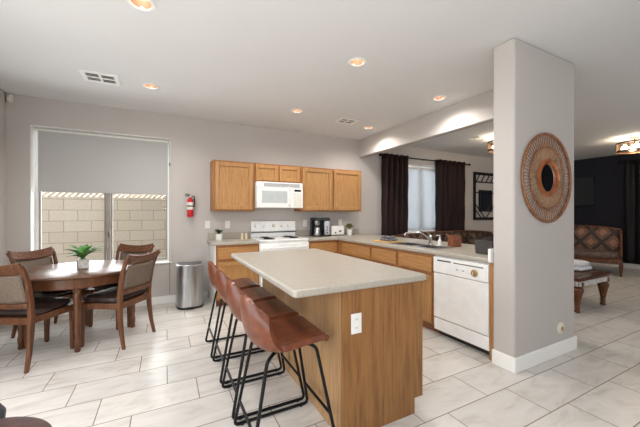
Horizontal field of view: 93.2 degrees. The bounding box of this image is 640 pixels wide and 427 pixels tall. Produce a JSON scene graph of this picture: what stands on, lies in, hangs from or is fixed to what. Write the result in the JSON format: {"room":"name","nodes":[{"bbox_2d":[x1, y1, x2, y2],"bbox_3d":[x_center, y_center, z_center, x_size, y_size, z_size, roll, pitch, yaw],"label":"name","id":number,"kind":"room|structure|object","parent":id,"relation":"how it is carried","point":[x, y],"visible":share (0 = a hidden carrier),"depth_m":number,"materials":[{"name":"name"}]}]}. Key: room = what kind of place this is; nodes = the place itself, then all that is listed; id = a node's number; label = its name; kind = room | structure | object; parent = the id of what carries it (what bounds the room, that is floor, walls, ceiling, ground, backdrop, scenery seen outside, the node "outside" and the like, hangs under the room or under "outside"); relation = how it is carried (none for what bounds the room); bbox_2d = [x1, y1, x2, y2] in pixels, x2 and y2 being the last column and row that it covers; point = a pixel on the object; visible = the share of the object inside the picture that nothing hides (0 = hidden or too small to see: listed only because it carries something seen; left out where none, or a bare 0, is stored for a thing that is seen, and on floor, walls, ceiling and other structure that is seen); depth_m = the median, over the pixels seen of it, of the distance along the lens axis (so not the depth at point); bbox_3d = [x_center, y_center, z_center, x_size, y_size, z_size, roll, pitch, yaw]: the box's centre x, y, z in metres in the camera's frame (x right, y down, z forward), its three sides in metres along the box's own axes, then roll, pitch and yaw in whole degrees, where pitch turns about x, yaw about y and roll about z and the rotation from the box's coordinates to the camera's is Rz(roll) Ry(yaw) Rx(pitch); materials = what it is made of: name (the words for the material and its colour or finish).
{"room":"kitchen","nodes":[
{"label":"kitchen","id":0,"kind":"room"},
{"bbox_2d":[0,89,5,265],"bbox_3d":[-2.180,-0.073,0.220,0.120,2.887,8.380,0,0,-27],"label":"wall","id":1,"kind":"structure","parent":0,"point":[2,93],"depth_m":3.73,"materials":[{"name":"grey paint"}]},
{"bbox_2d":[6,93,493,302],"bbox_3d":[1.422,-0.073,6.674,12.180,2.887,0.180,0,0,-27],"label":"wall","id":2,"kind":"structure","parent":0,"point":[194,142],"depth_m":4.87,"materials":[{"name":"grey paint"}]},
{"bbox_2d":[6,94,12,102],"bbox_3d":[-3.902,-1.445,3.804,0.060,0.100,0.053,0,0,13],"label":"sensor","id":3,"kind":"object","parent":2,"relation":"attached to","point":[9,98],"visible":1,"depth_m":3.79,"materials":[{"name":"beige plastic"}]},
{"bbox_2d":[30,125,169,263],"bbox_3d":[-3.063,-0.190,4.360,1.627,1.922,0.152,0,0,-27],"label":"trim","id":4,"kind":"structure","parent":2,"relation":"attached to","point":[32,131],"depth_m":4.00,"materials":[{"name":"white paint"}]},
{"bbox_2d":[35,131,169,260],"bbox_3d":[-3.101,-0.190,4.433,1.625,1.920,0.082,0,0,-27],"label":"window","id":5,"kind":"structure","parent":2,"relation":"in","point":[108,198],"depth_m":4.40,"materials":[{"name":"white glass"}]},
{"bbox_2d":[34,128,169,293],"bbox_3d":[-3.050,0.044,4.343,1.614,2.372,0.182,0,0,-27],"label":"roller blind","id":6,"kind":"object","parent":5,"relation":"attached to","point":[68,161],"visible":1,"depth_m":4.35,"materials":[{"name":"white fabric"}]},
{"bbox_2d":[58,291,207,315],"bbox_3d":[-2.878,1.312,4.359,2.385,0.115,0.016,0,0,-27],"label":"baseboard","id":7,"kind":"structure","parent":2,"relation":"attached to","point":[169,298],"depth_m":4.58,"materials":[{"name":"white paint"}]},
{"bbox_2d":[155,261,171,263],"bbox_3d":[-3.058,0.754,4.349,1.665,0.018,0.170,0,0,-27],"label":"trim","id":8,"kind":"structure","parent":2,"relation":"attached to","point":[157,262],"depth_m":4.62,"materials":[{"name":"white paint"}]},
{"bbox_2d":[185,194,194,216],"bbox_3d":[-2.030,-0.128,4.728,0.110,0.361,0.111,0,0,22],"label":"fire extinguisher","id":9,"kind":"object","parent":2,"relation":"attached to","point":[190,203],"visible":1,"depth_m":4.70,"materials":[{"name":"red metal"}]},
{"bbox_2d":[205,221,209,227],"bbox_3d":[-1.820,0.180,4.901,0.076,0.124,0.016,0,0,-27],"label":"light switch","id":10,"kind":"object","parent":2,"relation":"attached to","point":[207,223],"visible":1,"depth_m":4.90,"materials":[{"name":"white plastic"}]},
{"bbox_2d":[225,221,229,227],"bbox_3d":[-1.542,0.185,5.048,0.076,0.124,0.008,0,0,-27],"label":"wall outlet","id":11,"kind":"object","parent":2,"relation":"attached to","point":[227,223],"visible":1,"depth_m":5.04,"materials":[{"name":"white plastic"}]},
{"bbox_2d":[208,232,248,238],"bbox_3d":[-1.516,0.367,5.051,0.670,0.105,0.021,0,0,-27],"label":"backsplash","id":12,"kind":"structure","parent":2,"relation":"attached to","point":[226,235],"depth_m":5.04,"materials":[{"name":"laminate"}]},
{"bbox_2d":[210,160,254,210],"bbox_3d":[-1.423,-0.435,4.931,0.655,0.790,0.322,0,0,-27],"label":"upper cabinet","id":13,"kind":"object","parent":2,"relation":"attached to","point":[232,183],"visible":1,"depth_m":4.79,"materials":[{"name":"brown wood"}]},
{"bbox_2d":[255,163,299,182],"bbox_3d":[-0.768,-0.677,5.267,0.814,0.305,0.322,0,0,-27],"label":"upper cabinet","id":14,"kind":"object","parent":2,"relation":"attached to","point":[263,172],"visible":0.95,"depth_m":5.11,"materials":[{"name":"brown wood"}]},
{"bbox_2d":[255,181,302,208],"bbox_3d":[-0.740,-0.307,5.210,0.811,0.430,0.446,0,0,-27],"label":"microwave","id":15,"kind":"object","parent":14,"relation":"attached to","point":[267,194],"visible":0.98,"depth_m":5.03,"materials":[{"name":"white plastic"}]},
{"bbox_2d":[295,229,358,235],"bbox_3d":[0.172,0.367,5.917,1.415,0.105,0.021,0,0,-27],"label":"backsplash","id":16,"kind":"structure","parent":2,"relation":"attached to","point":[354,231],"depth_m":5.69,"materials":[{"name":"laminate"}]},
{"bbox_2d":[294,166,360,211],"bbox_3d":[0.171,-0.435,5.748,1.292,0.790,0.322,0,0,-27],"label":"upper cabinet","id":17,"kind":"object","parent":2,"relation":"attached to","point":[324,189],"visible":0.99,"depth_m":5.58,"materials":[{"name":"brown wood"}]},
{"bbox_2d":[408,165,434,231],"bbox_3d":[2.337,-0.355,7.214,1.300,1.550,0.053,0,0,-27],"label":"window","id":18,"kind":"structure","parent":2,"relation":"in","point":[409,166],"depth_m":7.25,"materials":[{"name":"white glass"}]},
{"bbox_2d":[408,168,434,230],"bbox_3d":[2.373,-0.329,7.144,1.280,1.458,0.036,0,0,-27],"label":"roller blind","id":19,"kind":"object","parent":18,"relation":"attached to","point":[421,186],"visible":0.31,"depth_m":7.13,"materials":[{"name":"white fabric"}]},
{"bbox_2d":[379,153,470,165],"bbox_3d":[2.529,-1.245,7.080,2.910,0.060,0.102,0,0,-27],"label":"curtain rod","id":20,"kind":"object","parent":2,"relation":"attached to","point":[380,154],"visible":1,"depth_m":6.94,"materials":[{"name":"black metal"}]},
{"bbox_2d":[381,153,408,235],"bbox_3d":[1.642,0.033,6.603,0.734,2.635,0.130,0,0,-27],"label":"curtain","id":21,"kind":"object","parent":20,"relation":"hanging from","point":[394,170],"visible":0.62,"depth_m":6.58,"materials":[{"name":"fabric"}]},
{"bbox_2d":[435,159,464,230],"bbox_3d":[3.195,0.033,7.399,1.004,2.635,0.132,0,0,-27],"label":"curtain","id":22,"kind":"object","parent":20,"relation":"hanging from","point":[449,177],"visible":0.65,"depth_m":7.36,"materials":[{"name":"fabric"}]},
{"bbox_2d":[473,172,493,219],"bbox_3d":[4.421,-0.458,8.086,0.955,1.255,0.038,0,0,-27],"label":"lattice frame","id":23,"kind":"object","parent":2,"relation":"attached to","point":[485,196],"visible":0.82,"depth_m":8.03,"materials":[{"name":"black metal"}]},
{"bbox_2d":[481,192,489,209],"bbox_3d":[4.418,-0.335,8.090,0.435,0.480,0.008,0,0,-27],"label":"mirror","id":24,"kind":"object","parent":2,"relation":"attached to","point":[485,196],"depth_m":8.09,"materials":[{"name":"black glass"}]},
{"bbox_2d":[0,0,639,159],"bbox_3d":[3.324,-1.577,3.052,12.500,0.120,8.600,0,0,-27],"label":"ceiling","id":25,"kind":"structure","parent":0,"point":[244,62],"depth_m":2.91,"materials":[{"name":"paint"}]},
{"bbox_2d":[78,69,120,85],"bbox_3d":[-2.445,-1.510,3.377,0.350,0.011,0.300,0,0,-27],"label":"ceiling vent","id":26,"kind":"object","parent":25,"relation":"in","point":[92,76],"visible":1,"depth_m":3.37,"materials":[{"name":"white metal"}]},
{"bbox_2d":[127,0,155,11],"bbox_3d":[-1.285,-1.552,2.179,0.186,0.086,0.186,0,0,-27],"label":"recessed light","id":27,"kind":"object","parent":25,"relation":"in","point":[149,5],"visible":1,"depth_m":2.23,"materials":[{"name":"beige"}]},
{"bbox_2d":[142,83,159,89],"bbox_3d":[-2.011,-1.552,3.599,0.186,0.086,0.186,0,0,-27],"label":"recessed light","id":28,"kind":"object","parent":25,"relation":"in","point":[146,85],"visible":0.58,"depth_m":3.63,"materials":[{"name":"beige"}]},
{"bbox_2d":[291,109,302,112],"bbox_3d":[-0.340,-1.552,4.467,0.186,0.086,0.186,0,0,-27],"label":"recessed light","id":29,"kind":"object","parent":25,"relation":"in","point":[292,110],"visible":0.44,"depth_m":4.51,"materials":[{"name":"beige"}]},
{"bbox_2d":[334,117,359,124],"bbox_3d":[0.438,-1.510,4.955,0.330,0.011,0.260,0,0,-27],"label":"ceiling vent","id":30,"kind":"object","parent":25,"relation":"in","point":[342,120],"visible":1,"depth_m":4.95,"materials":[{"name":"white metal"}]},
{"bbox_2d":[348,57,366,66],"bbox_3d":[0.375,-1.552,3.030,0.186,0.086,0.186,0,0,-27],"label":"recessed light","id":31,"kind":"object","parent":25,"relation":"in","point":[357,61],"visible":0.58,"depth_m":3.07,"materials":[{"name":"beige"}]},
{"bbox_2d":[359,90,493,157],"bbox_3d":[1.646,-1.339,4.746,0.120,0.357,3.455,0,0,-27],"label":"ceiling beam","id":32,"kind":"structure","parent":25,"relation":"attached to","point":[477,110],"depth_m":4.50,"materials":[{"name":"white paint"}]},
{"bbox_2d":[432,95,446,100],"bbox_3d":[1.561,-1.552,3.969,0.186,0.086,0.186,0,0,-27],"label":"recessed light","id":33,"kind":"object","parent":25,"relation":"in","point":[439,97],"visible":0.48,"depth_m":4.01,"materials":[{"name":"beige"}]},
{"bbox_2d":[468,136,488,140],"bbox_3d":[3.182,-1.510,6.070,0.340,0.011,0.240,0,0,-27],"label":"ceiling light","id":34,"kind":"object","parent":25,"relation":"in","point":[478,138],"visible":1,"depth_m":6.08,"materials":[{"name":"white glass"}]},
{"bbox_2d":[488,140,493,152],"bbox_3d":[3.590,-1.373,5.931,0.540,0.286,0.540,0,0,-27],"label":"flush ceiling light","id":35,"kind":"object","parent":25,"relation":"attached to","point":[490,147],"visible":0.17,"depth_m":5.94,"materials":[{"name":"white glass"}]},
{"bbox_2d":[616,136,639,153],"bbox_3d":[6.246,-1.373,6.011,0.540,0.286,0.540,0,0,-27],"label":"flush ceiling light","id":36,"kind":"object","parent":25,"relation":"attached to","point":[636,145],"visible":1,"depth_m":6.02,"materials":[{"name":"white glass"}]},
{"bbox_2d":[0,263,639,426],"bbox_3d":[3.328,1.420,3.043,12.500,0.100,8.380,0,0,-27],"label":"floor","id":37,"kind":"structure","parent":0,"point":[168,376],"depth_m":2.50,"materials":[{"name":"tile"}]},
{"bbox_2d":[0,403,51,426],"bbox_3d":[-1.305,1.072,0.999,0.671,0.596,0.692,0,0,-27],"label":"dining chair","id":38,"kind":"object","parent":37,"relation":"on","point":[23,421],"visible":1,"depth_m":1.25,"materials":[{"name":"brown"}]},
{"bbox_2d":[0,262,74,373],"bbox_3d":[-2.743,0.890,2.811,0.518,0.961,0.586,0,0,0],"label":"dining chair","id":39,"kind":"object","parent":37,"relation":"on","point":[18,305],"visible":1,"depth_m":2.63,"materials":[{"name":"brown wood"}]},
{"bbox_2d":[0,297,70,315],"bbox_3d":[-2.742,0.882,2.883,0.476,0.095,0.427,0,0,0],"label":"seat cushion","id":40,"kind":"object","parent":39,"relation":"on","point":[44,306],"depth_m":2.83,"materials":[{"name":"leather"}]},
{"bbox_2d":[5,246,90,341],"bbox_3d":[-3.126,0.890,3.507,0.586,0.961,0.518,0,0,10],"label":"dining chair","id":41,"kind":"object","parent":37,"relation":"on","point":[35,258],"visible":0.45,"depth_m":3.47,"materials":[{"name":"wood"}]},
{"bbox_2d":[33,288,84,296],"bbox_3d":[-3.056,0.882,3.494,0.427,0.095,0.476,0,0,10],"label":"seat cushion","id":42,"kind":"object","parent":41,"relation":"on","point":[65,293],"depth_m":3.31,"materials":[{"name":"leather"}]},
{"bbox_2d":[17,260,135,352],"bbox_3d":[-2.641,0.985,3.355,1.170,0.770,1.170,0,0,-27],"label":"dining table","id":43,"kind":"object","parent":37,"relation":"on","point":[61,276],"visible":0.59,"depth_m":3.01,"materials":[{"name":"brown wood"}]},
{"bbox_2d":[63,244,102,268],"bbox_3d":[-2.575,0.469,3.310,0.373,0.258,0.399,0,0,-27],"label":"potted plant","id":44,"kind":"object","parent":43,"relation":"on","point":[82,252],"visible":1,"depth_m":3.29,"materials":[{"name":"green plant"}]},
{"bbox_2d":[80,249,160,349],"bbox_3d":[-2.154,0.890,3.300,0.586,0.961,0.518,0,0,8],"label":"dining chair","id":45,"kind":"object","parent":37,"relation":"on","point":[130,291],"visible":0.96,"depth_m":3.14,"materials":[{"name":"wood"}]},
{"bbox_2d":[84,286,145,302],"bbox_3d":[-2.225,0.882,3.310,0.427,0.095,0.476,0,0,8],"label":"seat cushion","id":46,"kind":"object","parent":45,"relation":"on","point":[109,295],"depth_m":3.15,"materials":[{"name":"leather"}]},
{"bbox_2d":[87,243,154,326],"bbox_3d":[-2.534,0.890,3.912,0.518,0.961,0.586,0,0,0],"label":"dining chair","id":47,"kind":"object","parent":37,"relation":"on","point":[125,249],"visible":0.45,"depth_m":4.13,"materials":[{"name":"wood"}]},
{"bbox_2d":[93,282,118,288],"bbox_3d":[-2.534,0.882,3.840,0.476,0.095,0.427,0,0,0],"label":"seat cushion","id":48,"kind":"object","parent":47,"relation":"on","point":[114,284],"depth_m":3.63,"materials":[{"name":"leather"}]},
{"bbox_2d":[175,261,203,309],"bbox_3d":[-1.905,1.050,4.451,0.392,0.640,0.350,0,0,-27],"label":"trash can","id":49,"kind":"object","parent":37,"relation":"on","point":[189,275],"visible":1,"depth_m":4.33,"materials":[{"name":"metal"}]},
{"bbox_2d":[205,261,260,358],"bbox_3d":[-0.887,0.925,3.141,0.528,0.890,0.450,0,0,-27],"label":"bar stool","id":50,"kind":"object","parent":37,"relation":"on","point":[242,283],"visible":0.57,"depth_m":3.00,"materials":[{"name":"brown leather"}]},
{"bbox_2d":[209,244,258,307],"bbox_3d":[-1.366,0.917,4.791,0.650,0.905,0.622,0,0,-27],"label":"base cabinet","id":51,"kind":"object","parent":37,"relation":"on","point":[220,255],"visible":0.52,"depth_m":4.51,"materials":[{"name":"brown wood"}]},
{"bbox_2d":[207,232,258,245],"bbox_3d":[-1.383,0.390,4.777,0.687,0.149,0.633,0,0,-27],"label":"countertop","id":52,"kind":"structure","parent":51,"relation":"on","point":[228,238],"depth_m":4.89,"materials":[{"name":"stone"}]},
{"bbox_2d":[214,229,221,239],"bbox_3d":[-1.587,0.330,4.755,0.165,0.177,0.167,0,0,36],"label":"potted succulent","id":53,"kind":"object","parent":52,"relation":"on","point":[218,236],"visible":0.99,"depth_m":4.72,"materials":[{"name":"white ceramic"}]},
{"bbox_2d":[215,234,221,239],"bbox_3d":[-1.591,0.369,4.758,0.110,0.099,0.110,0,0,-27],"label":"pot","id":54,"kind":"object","parent":52,"relation":"on","point":[218,236],"depth_m":4.71,"materials":[{"name":"white ceramic"}]},
{"bbox_2d":[212,269,281,383],"bbox_3d":[-0.660,0.925,2.716,0.528,0.890,0.450,0,0,-27],"label":"bar stool","id":55,"kind":"object","parent":37,"relation":"on","point":[257,294],"visible":0.52,"depth_m":2.60,"materials":[{"name":"brown leather"}]},
{"bbox_2d":[221,279,304,419],"bbox_3d":[-0.440,0.925,2.295,0.528,0.890,0.450,0,0,-27],"label":"bar stool","id":56,"kind":"object","parent":37,"relation":"on","point":[275,309],"visible":0.65,"depth_m":2.19,"materials":[{"name":"brown leather"}]},
{"bbox_2d":[250,221,308,286],"bbox_3d":[-0.683,0.752,5.103,0.844,1.235,0.687,0,0,-27],"label":"stove","id":57,"kind":"object","parent":37,"relation":"on","point":[270,233],"visible":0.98,"depth_m":5.19,"materials":[{"name":"white metal"}]},
{"bbox_2d":[251,236,308,241],"bbox_3d":[-0.684,0.429,5.105,0.844,0.030,0.570,0,0,-27],"label":"cooktop","id":58,"kind":"object","parent":57,"relation":"in","point":[261,238],"depth_m":5.01,"materials":[{"name":"white metal"}]},
{"bbox_2d":[234,294,334,426],"bbox_3d":[-0.226,0.925,1.879,0.528,0.890,0.450,0,0,-27],"label":"bar stool","id":59,"kind":"object","parent":37,"relation":"on","point":[286,334],"visible":1,"depth_m":1.79,"materials":[{"name":"leather"}]},
{"bbox_2d":[308,240,342,254],"bbox_3d":[0.330,0.917,5.595,1.408,0.905,0.740,0,0,-27],"label":"base cabinet","id":60,"kind":"object","parent":37,"relation":"on","point":[335,246],"visible":0.18,"depth_m":5.23,"materials":[{"name":"brown wood"}]},
{"bbox_2d":[295,229,493,263],"bbox_3d":[1.024,0.390,4.428,1.578,0.149,3.450,0,0,-27],"label":"countertop","id":61,"kind":"structure","parent":60,"relation":"on","point":[466,251],"depth_m":4.10,"materials":[{"name":"stone"}]},
{"bbox_2d":[310,217,329,236],"bbox_3d":[-0.005,0.246,5.588,0.312,0.345,0.230,0,0,-27],"label":"coffee maker","id":62,"kind":"object","parent":61,"relation":"on","point":[319,226],"visible":1,"depth_m":5.54,"materials":[{"name":"black plastic"}]},
{"bbox_2d":[329,226,343,235],"bbox_3d":[0.312,0.326,5.798,0.285,0.186,0.185,0,0,-27],"label":"toaster","id":63,"kind":"object","parent":61,"relation":"on","point":[333,230],"visible":0.86,"depth_m":5.73,"materials":[{"name":"white plastic"}]},
{"bbox_2d":[344,223,352,234],"bbox_3d":[0.572,0.301,5.876,0.225,0.236,0.201,0,0,0],"label":"potted plant","id":64,"kind":"object","parent":61,"relation":"on","point":[349,231],"visible":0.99,"depth_m":5.84,"materials":[{"name":"green plant"}]},
{"bbox_2d":[372,240,402,242],"bbox_3d":[0.999,0.412,4.518,0.300,0.016,0.390,0,0,-27],"label":"cutting board","id":65,"kind":"object","parent":61,"relation":"on","point":[383,241],"visible":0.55,"depth_m":4.37,"materials":[{"name":"brown wood"}]},
{"bbox_2d":[379,236,397,240],"bbox_3d":[1.019,0.366,4.500,0.200,0.075,0.240,0,0,-27],"label":"dish towel","id":66,"kind":"object","parent":65,"relation":"on","point":[385,238],"visible":1,"depth_m":4.43,"materials":[{"name":"grey fabric"}]},
{"bbox_2d":[404,232,432,244],"bbox_3d":[1.360,0.333,4.187,0.382,0.172,0.107,0,0,17],"label":"faucet","id":67,"kind":"object","parent":61,"relation":"on","point":[430,235],"visible":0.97,"depth_m":4.13,"materials":[{"name":"silver metal"}]},
{"bbox_2d":[390,242,454,248],"bbox_3d":[1.315,0.498,3.967,0.360,0.167,0.780,0,0,-27],"label":"sink","id":68,"kind":"object","parent":61,"relation":"in","point":[428,246],"visible":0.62,"depth_m":3.97,"materials":[{"name":"metal"}]},
{"bbox_2d":[436,235,441,244],"bbox_3d":[1.587,0.350,4.029,0.068,0.137,0.051,0,0,-27],"label":"soap dispenser","id":69,"kind":"object","parent":61,"relation":"on","point":[439,240],"visible":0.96,"depth_m":4.02,"materials":[{"name":"white plastic"}]},
{"bbox_2d":[448,232,460,246],"bbox_3d":[1.706,0.325,3.841,0.110,0.189,0.120,0,0,-12],"label":"utensil caddy","id":70,"kind":"object","parent":61,"relation":"on","point":[453,240],"visible":0.99,"depth_m":3.79,"materials":[{"name":"leather"}]},
{"bbox_2d":[474,237,493,254],"bbox_3d":[1.757,0.334,3.148,0.195,0.171,0.195,0,0,-27],"label":"woven basket","id":71,"kind":"object","parent":61,"relation":"on","point":[482,245],"visible":0.66,"depth_m":3.11,"materials":[{"name":"grey wicker"}]},
{"bbox_2d":[231,248,425,426],"bbox_3d":[-0.098,0.895,2.651,1.000,0.950,1.763,0,0,-27],"label":"kitchen island","id":72,"kind":"object","parent":37,"relation":"on","point":[373,376],"visible":0.98,"depth_m":1.98,"materials":[{"name":"brown wood"}]},
{"bbox_2d":[231,248,425,297],"bbox_3d":[-0.098,0.442,2.651,1.000,0.044,1.763,0,0,-27],"label":"island countertop","id":73,"kind":"structure","parent":72,"relation":"on","point":[299,273],"depth_m":2.19,"materials":[{"name":"stone"}]},
{"bbox_2d":[351,313,361,334],"bbox_3d":[0.223,0.673,1.851,0.076,0.124,0.008,0,0,-27],"label":"wall outlet","id":74,"kind":"object","parent":72,"relation":"attached to","point":[356,319],"visible":1,"depth_m":1.85,"materials":[{"name":"white plastic"}]},
{"bbox_2d":[342,241,371,260],"bbox_3d":[0.935,0.917,5.022,0.854,0.905,0.826,0,0,-27],"label":"base cabinet","id":75,"kind":"object","parent":37,"relation":"on","point":[356,250],"visible":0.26,"depth_m":4.76,"materials":[{"name":"brown wood"}]},
{"bbox_2d":[372,245,397,266],"bbox_3d":[1.254,0.917,4.400,0.854,0.905,0.568,0,0,-27],"label":"base cabinet","id":76,"kind":"object","parent":37,"relation":"on","point":[382,255],"visible":0.19,"depth_m":4.17,"materials":[{"name":"brown wood"}]},
{"bbox_2d":[398,249,438,332],"bbox_3d":[1.520,0.917,3.881,0.854,0.905,0.596,0,0,-27],"label":"base cabinet","id":77,"kind":"object","parent":37,"relation":"on","point":[423,263],"visible":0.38,"depth_m":3.54,"materials":[{"name":"brown wood"}]},
{"bbox_2d":[392,230,493,243],"bbox_3d":[3.065,0.886,6.691,3.472,0.968,0.802,0,0,-27],"label":"sofa","id":78,"kind":"object","parent":37,"relation":"on","point":[464,234],"visible":0.18,"depth_m":7.02,"materials":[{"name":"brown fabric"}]},
{"bbox_2d":[417,235,434,240],"bbox_3d":[2.176,0.651,6.178,0.493,0.413,0.194,0,0,-27],"label":"throw pillow","id":79,"kind":"object","parent":78,"relation":"on","point":[423,237],"visible":0.23,"depth_m":6.12,"materials":[{"name":"fabric"}]},
{"bbox_2d":[469,233,484,244],"bbox_3d":[3.600,0.651,6.907,0.491,0.407,0.192,0,0,-27],"label":"throw pillow","id":80,"kind":"object","parent":78,"relation":"on","point":[473,236],"visible":0.43,"depth_m":6.83,"materials":[{"name":"brown fabric"}]},
{"bbox_2d":[434,255,488,354],"bbox_3d":[1.682,0.919,3.256,0.636,0.902,0.655,0,0,-27],"label":"dishwasher","id":81,"kind":"object","parent":37,"relation":"on","point":[461,286],"visible":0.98,"depth_m":3.08,"materials":[{"name":"white plastic"}]},
{"bbox_2d":[489,263,493,360],"bbox_3d":[1.972,0.917,3.006,0.848,0.905,0.046,0,0,-27],"label":"end panel","id":82,"kind":"object","parent":37,"relation":"on","point":[491,266],"visible":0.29,"depth_m":2.81,"materials":[{"name":"brown wood"}]},
{"bbox_2d":[574,270,610,312],"bbox_3d":[3.712,1.121,4.718,0.950,0.498,0.950,0,0,-27],"label":"coffee table","id":83,"kind":"object","parent":37,"relation":"on","point":[586,277],"visible":0.52,"depth_m":4.29,"materials":[{"name":"brown wood"}]},
{"bbox_2d":[574,259,591,270],"bbox_3d":[3.955,0.798,4.747,0.410,0.146,0.399,0,0,-27],"label":"folded throw","id":84,"kind":"object","parent":83,"relation":"on","point":[579,265],"visible":0.44,"depth_m":4.57,"materials":[{"name":"white fabric"}]},
{"bbox_2d":[574,225,622,276],"bbox_3d":[6.036,0.826,7.432,0.712,1.088,1.995,0,0,-45],"label":"sofa","id":85,"kind":"object","parent":37,"relation":"on","point":[595,244],"visible":0.47,"depth_m":7.03,"materials":[{"name":"brown fabric"}]},
{"bbox_2d":[574,248,618,258],"bbox_3d":[5.995,0.930,7.391,1.860,0.180,0.590,0,0,45],"label":"seat cushion","id":86,"kind":"object","parent":85,"relation":"on","point":[579,253],"depth_m":6.90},
{"bbox_2d":[494,38,573,357],"bbox_3d":[2.078,-0.073,2.917,1.020,2.887,0.195,0,0,-27],"label":"wall","id":87,"kind":"structure","parent":0,"point":[534,87],"depth_m":2.73,"materials":[{"name":"grey paint"}]},
{"bbox_2d":[492,335,576,373],"bbox_3d":[2.082,1.302,2.910,1.052,0.135,0.211,0,0,-27],"label":"baseboard","id":88,"kind":"structure","parent":87,"relation":"attached to","point":[518,364],"depth_m":2.73,"materials":[{"name":"white paint"}]},
{"bbox_2d":[521,133,571,222],"bbox_3d":[2.118,-0.330,2.806,0.836,0.836,0.033,0,0,-27],"label":"round mirror","id":89,"kind":"object","parent":87,"relation":"attached to","point":[547,174],"visible":1,"depth_m":2.80,"materials":[{"name":"wicker"}]},
{"bbox_2d":[557,322,564,333],"bbox_3d":[2.333,1.108,2.924,0.116,0.116,0.024,0,0,-27],"label":"plug","id":90,"kind":"object","parent":87,"relation":"attached to","point":[560,327],"visible":1,"depth_m":2.91,"materials":[{"name":"beige plastic"}]},
{"bbox_2d":[574,153,639,263],"bbox_3d":[8.779,-0.073,5.837,0.150,2.887,8.380,0,0,-27],"label":"wall","id":91,"kind":"structure","parent":0,"point":[608,210],"depth_m":8.03,"materials":[{"name":"black paint"}]},
{"bbox_2d":[574,176,594,205],"bbox_3d":[7.215,-0.613,8.660,0.055,0.805,1.010,0,0,-27],"label":"television","id":92,"kind":"object","parent":91,"relation":"attached to","point":[584,187],"visible":0.45,"depth_m":8.38,"materials":[{"name":"black plastic"}]},
{"bbox_2d":[590,262,639,268],"bbox_3d":[8.750,1.312,5.712,0.016,0.115,8.184,0,0,-27],"label":"baseboard","id":93,"kind":"structure","parent":91,"relation":"attached to","point":[626,265],"depth_m":7.65,"materials":[{"name":"white paint"}]},
{"bbox_3d":[8.181,-1.295,6.683,0.138,0.078,2.430,0,0,-27],"label":"curtain rod","id":94,"kind":"object","parent":91,"relation":"attached to","visible":0},
{"bbox_2d":[624,159,639,264],"bbox_3d":[7.969,-0.045,7.030,0.103,2.570,1.342,0,0,-27],"label":"curtain","id":95,"kind":"object","parent":94,"relation":"hanging from","point":[632,169],"visible":1,"depth_m":7.51,"materials":[{"name":"black fabric"}]},
{"bbox_3d":[-0.193,1.440,8.048,17.000,0.100,3.500,0,0,-27],"label":"ground","id":96,"kind":"structure","parent":0,"visible":0},
{"bbox_2d":[42,192,165,263],"bbox_3d":[-0.215,0.230,8.093,17.000,2.320,0.200,0,0,-27],"label":"wall","id":97,"kind":"structure","parent":96,"relation":"on","point":[75,219],"depth_m":5.86,"materials":[{"name":"beige brick"}]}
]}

